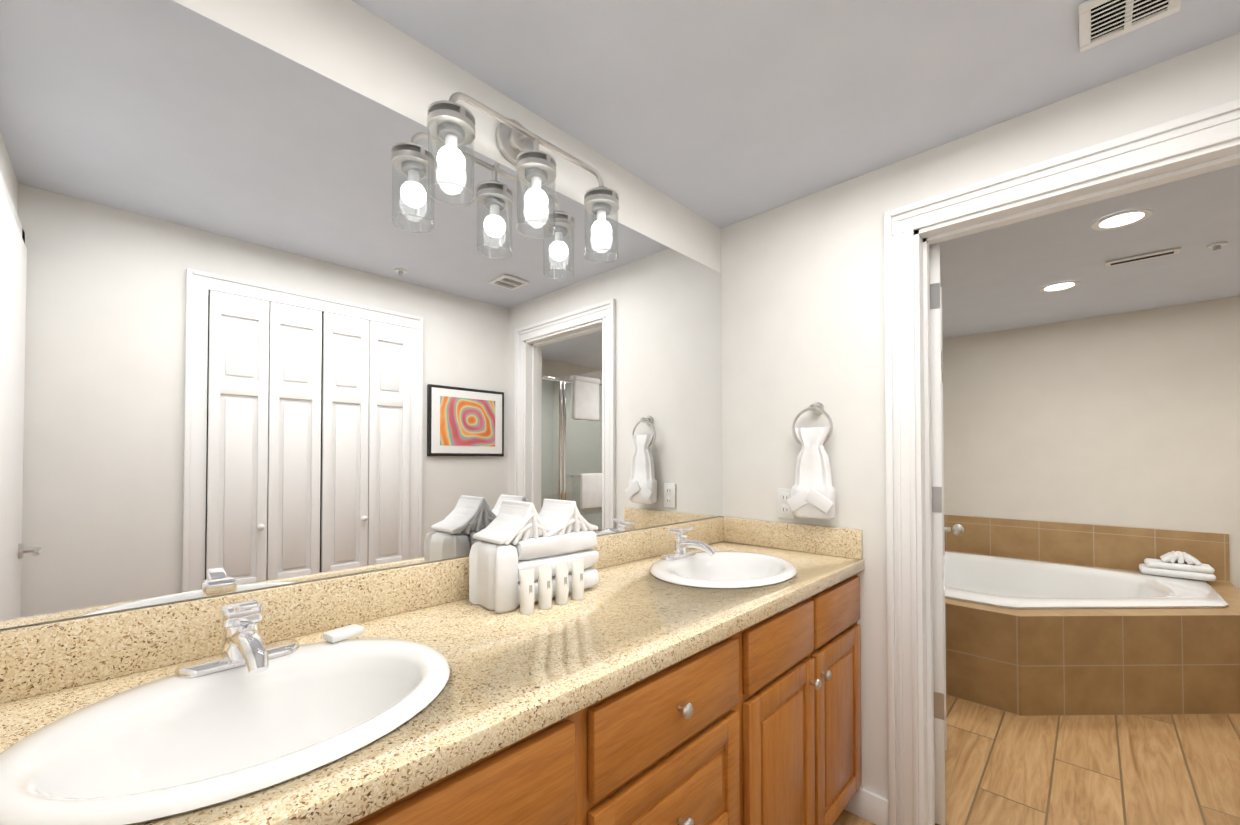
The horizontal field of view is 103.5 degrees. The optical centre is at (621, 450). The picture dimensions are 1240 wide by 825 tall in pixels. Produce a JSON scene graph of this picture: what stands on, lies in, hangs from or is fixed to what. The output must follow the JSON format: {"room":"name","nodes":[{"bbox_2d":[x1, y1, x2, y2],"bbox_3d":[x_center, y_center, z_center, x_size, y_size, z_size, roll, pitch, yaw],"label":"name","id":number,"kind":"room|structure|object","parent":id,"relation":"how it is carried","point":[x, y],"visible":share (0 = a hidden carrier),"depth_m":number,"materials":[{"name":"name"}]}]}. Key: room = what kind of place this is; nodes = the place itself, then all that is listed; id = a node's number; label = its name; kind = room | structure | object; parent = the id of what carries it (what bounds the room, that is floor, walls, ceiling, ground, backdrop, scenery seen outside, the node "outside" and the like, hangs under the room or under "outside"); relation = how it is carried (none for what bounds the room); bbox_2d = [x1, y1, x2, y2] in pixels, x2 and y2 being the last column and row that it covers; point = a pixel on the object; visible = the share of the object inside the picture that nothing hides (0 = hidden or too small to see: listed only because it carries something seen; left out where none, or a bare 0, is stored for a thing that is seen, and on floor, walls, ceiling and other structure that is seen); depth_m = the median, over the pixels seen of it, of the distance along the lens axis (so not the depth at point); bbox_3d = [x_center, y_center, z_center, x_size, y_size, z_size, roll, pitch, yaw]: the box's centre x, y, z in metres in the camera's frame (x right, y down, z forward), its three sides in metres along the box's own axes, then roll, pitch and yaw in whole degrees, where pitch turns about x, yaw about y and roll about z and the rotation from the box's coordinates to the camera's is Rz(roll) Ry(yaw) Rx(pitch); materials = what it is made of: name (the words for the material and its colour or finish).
{"room":"bathroom","nodes":[
{"label":"bathroom","id":0,"kind":"room"},
{"bbox_2d":[0,0,720,629],"bbox_3d":[-0.355,0.149,1.415,0.120,2.295,2.300,-1,-1,44],"label":"wall","id":1,"kind":"structure","parent":0,"point":[350,44],"depth_m":1.19,"materials":[{"name":"paint"}]},
{"bbox_2d":[0,0,722,628],"bbox_3d":[-0.288,-0.259,1.398,0.005,1.070,2.112,-1,-1,44],"label":"mirror","id":2,"kind":"object","parent":1,"relation":"attached to","point":[270,318],"visible":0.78,"depth_m":0.98,"materials":[{"name":"clear glass"}]},
{"bbox_2d":[0,516,723,699],"bbox_3d":[-0.283,0.329,1.385,0.020,0.104,2.116,-1,-1,44],"label":"backsplash","id":3,"kind":"structure","parent":1,"relation":"attached to","point":[45,657],"depth_m":0.88,"materials":[{"name":"beige stone"}]},
{"bbox_2d":[427,92,618,263],"bbox_3d":[-0.247,-0.762,1.335,0.162,0.342,0.592,-1,-1,44],"label":"sconce","id":4,"kind":"object","parent":1,"relation":"attached to","point":[451,123],"visible":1,"depth_m":1.28,"materials":[{"name":"clear glass"}]},
{"bbox_2d":[352,0,1239,338],"bbox_3d":[1.814,-1.047,1.510,3.500,0.100,5.780,-1,-1,44],"label":"ceiling","id":5,"kind":"structure","parent":0,"point":[722,112],"depth_m":1.38,"materials":[{"name":"paint"}]},
{"bbox_2d":[1039,281,1079,291],"bbox_3d":[2.601,-0.972,2.903,0.184,0.006,0.184,-1,-1,44],"label":"recessed light","id":6,"kind":"object","parent":5,"relation":"in","point":[1059,286],"visible":0.94,"depth_m":2.90,"materials":[{"name":"white plastic"}]},
{"bbox_2d":[1091,208,1152,230],"bbox_3d":[2.136,-0.984,2.088,0.184,0.006,0.184,-1,-1,44],"label":"recessed light","id":7,"kind":"object","parent":5,"relation":"in","point":[1122,219],"visible":0.94,"depth_m":2.08,"materials":[{"name":"white plastic"}]},
{"bbox_2d":[1079,0,1181,51],"bbox_3d":[1.143,-0.994,1.100,0.164,0.016,0.164,-1,-1,44],"label":"ceiling vent","id":8,"kind":"object","parent":5,"relation":"in","point":[1102,21],"visible":0.98,"depth_m":1.12,"materials":[{"name":"white plastic"}]},
{"bbox_2d":[1105,247,1180,266],"bbox_3d":[2.638,-0.976,2.479,0.260,0.010,0.080,-1,-1,44],"label":"air vent slot over the tub","id":9,"kind":"object","parent":5,"relation":"attached to","point":[1144,257],"visible":0.96,"depth_m":2.47,"materials":[{"name":"white plastic"}]},
{"bbox_2d":[1207,242,1226,250],"bbox_3d":[2.845,-0.970,2.335,0.060,0.026,0.060,-1,-1,44],"label":"sprinkler head","id":10,"kind":"object","parent":5,"relation":"attached to","point":[1216,246],"visible":0.94,"depth_m":2.33},
{"bbox_2d":[721,33,1239,798],"bbox_3d":[1.552,0.145,1.134,3.020,2.295,0.060,-1,-1,44],"label":"wall","id":11,"kind":"structure","parent":0,"point":[803,303],"depth_m":1.78,"materials":[{"name":"paint"}]},
{"bbox_2d":[777,488,794,518],"bbox_3d":[0.655,0.211,1.945,0.070,0.117,0.011,-1,-1,44],"label":"electrical outlet plate","id":12,"kind":"object","parent":11,"relation":"attached to","point":[784,508],"visible":0.81,"depth_m":1.95,"materials":[{"name":"white plastic"}]},
{"bbox_2d":[724,516,863,559],"bbox_3d":[0.654,0.338,1.937,0.564,0.104,0.020,-1,-1,44],"label":"backsplash","id":13,"kind":"structure","parent":11,"relation":"attached to","point":[833,541],"depth_m":1.90,"materials":[{"name":"beige stone"}]},
{"bbox_2d":[787,402,835,518],"bbox_3d":[0.720,0.034,1.830,0.176,0.434,0.090,-1,-1,44],"label":"towel ring","id":14,"kind":"object","parent":11,"relation":"attached to","point":[813,492],"visible":1,"depth_m":1.80,"materials":[{"name":"white fabric"}]},
{"bbox_2d":[844,787,888,824],"bbox_3d":[0.498,1.234,0.619,1.208,0.100,2.120,-1,-1,44],"label":"baseboard","id":15,"kind":"structure","parent":11,"relation":"attached to","point":[867,805],"depth_m":1.71,"materials":[{"name":"paint"}]},
{"bbox_2d":[929,244,963,824],"bbox_3d":[1.262,0.288,2.002,0.216,2.010,0.741,-1,-1,44],"label":"door","id":16,"kind":"structure","parent":11,"relation":"in","point":[938,538],"depth_m":1.70,"materials":[{"name":"paint"}]},
{"bbox_2d":[884,99,1239,824],"bbox_3d":[1.300,0.233,1.417,0.924,2.127,0.164,-1,-1,44],"label":"door frame","id":17,"kind":"structure","parent":11,"relation":"attached to","point":[1186,147],"depth_m":1.63,"materials":[{"name":"paint"}]},
{"bbox_2d":[833,695,1239,824],"bbox_3d":[1.814,1.347,1.474,3.500,0.100,5.780,-1,-1,44],"label":"floor","id":18,"kind":"structure","parent":0,"point":[1004,768],"depth_m":2.00,"materials":[{"name":"brown wood"}]},
{"bbox_2d":[324,568,863,824],"bbox_3d":[-0.070,0.855,1.171,0.612,0.874,2.116,-1,-1,44],"label":"bathroom vanity","id":19,"kind":"object","parent":18,"relation":"on","point":[702,672],"depth_m":1.03,"materials":[{"name":"brown wood"}]},
{"bbox_2d":[0,540,863,824],"bbox_3d":[-0.078,0.398,1.186,0.590,0.040,2.116,-1,-1,44],"label":"countertop","id":20,"kind":"structure","parent":19,"relation":"on","point":[555,658],"depth_m":0.91,"materials":[{"name":"beige stone"}]},
{"bbox_2d":[172,592,303,683],"bbox_3d":[-0.601,0.303,0.789,0.178,0.108,0.168,-1,-1,44],"label":"faucet","id":21,"kind":"object","parent":20,"relation":"on","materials":[{"name":"silver metal"}]},
{"bbox_2d":[0,616,511,824],"bbox_3d":[-0.515,0.431,0.705,0.436,0.153,0.524,-1,-1,44],"label":"sink","id":22,"kind":"object","parent":20,"relation":"in","point":[148,747],"depth_m":0.71,"materials":[{"name":"white ceramic"}]},
{"bbox_2d":[323,624,363,642],"bbox_3d":[-0.530,0.349,0.935,0.038,0.014,0.062,-1,-1,32],"label":"soap bar","id":23,"kind":"object","parent":20,"relation":"on","point":[341,633],"visible":1,"depth_m":0.92,"materials":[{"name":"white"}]},
{"bbox_2d":[520,568,534,614],"bbox_3d":[-0.219,0.328,1.139,0.032,0.099,0.041,-1,-1,44],"label":"toiletry tube","id":24,"kind":"object","parent":20,"relation":"on","point":[527,600],"visible":0.98,"depth_m":1.13,"materials":[{"name":"plastic"}]},
{"bbox_2d":[469,499,598,612],"bbox_3d":[-0.220,0.254,1.287,0.160,0.249,0.339,-1,-1,44],"label":"towel stack","id":25,"kind":"object","parent":20,"relation":"on","point":[514,538],"visible":0.98,"depth_m":1.20,"materials":[{"name":"white fabric"}]},
{"bbox_2d":[538,565,551,608],"bbox_3d":[-0.183,0.328,1.177,0.032,0.099,0.041,-1,-1,44],"label":"toiletry tube","id":26,"kind":"object","parent":20,"relation":"on","point":[544,587],"visible":0.96,"depth_m":1.17,"materials":[{"name":"plastic"}]},
{"bbox_2d":[555,562,568,604],"bbox_3d":[-0.146,0.329,1.214,0.032,0.099,0.041,-1,-1,44],"label":"toiletry tube","id":27,"kind":"object","parent":20,"relation":"on","point":[562,584],"visible":0.98,"depth_m":1.20,"materials":[{"name":"plastic"}]},
{"bbox_2d":[571,559,583,599],"bbox_3d":[-0.110,0.329,1.252,0.032,0.099,0.041,-1,-1,44],"label":"toiletry tube","id":28,"kind":"object","parent":20,"relation":"on","point":[577,583],"visible":0.98,"depth_m":1.24,"materials":[{"name":"plastic"}]},
{"bbox_2d":[656,524,719,559],"bbox_3d":[0.245,0.316,1.668,0.178,0.108,0.168,-1,-1,44],"label":"faucet","id":29,"kind":"object","parent":20,"relation":"on","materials":[{"name":"silver metal"}]},
{"bbox_2d":[616,544,823,599],"bbox_3d":[0.331,0.444,1.583,0.436,0.153,0.524,-1,-1,44],"label":"sink","id":30,"kind":"object","parent":20,"relation":"in","point":[738,572],"depth_m":1.65,"materials":[{"name":"white ceramic"}]},
{"bbox_2d":[943,515,1239,715],"bbox_3d":[2.590,0.926,3.078,1.798,0.790,1.798,-1,-1,44],"label":"tub surround","id":31,"kind":"object","parent":18,"relation":"on","point":[1042,618],"visible":0.71,"depth_m":2.52,"materials":[{"name":"tile"}]},
{"bbox_2d":[1139,551,1215,580],"bbox_3d":[3.579,0.731,3.158,0.320,0.152,0.190,-1,-1,44],"label":"towels","id":32,"kind":"object","parent":31,"relation":"on","point":[1171,564],"visible":1,"depth_m":3.10,"materials":[{"name":"white fabric"}]},
{"bbox_2d":[942,296,1239,608],"bbox_3d":[3.695,0.178,3.360,3.020,2.295,0.120,-1,-1,44],"label":"wall","id":33,"kind":"structure","parent":0,"point":[1129,419],"depth_m":3.51,"materials":[{"name":"paint"}]}
]}

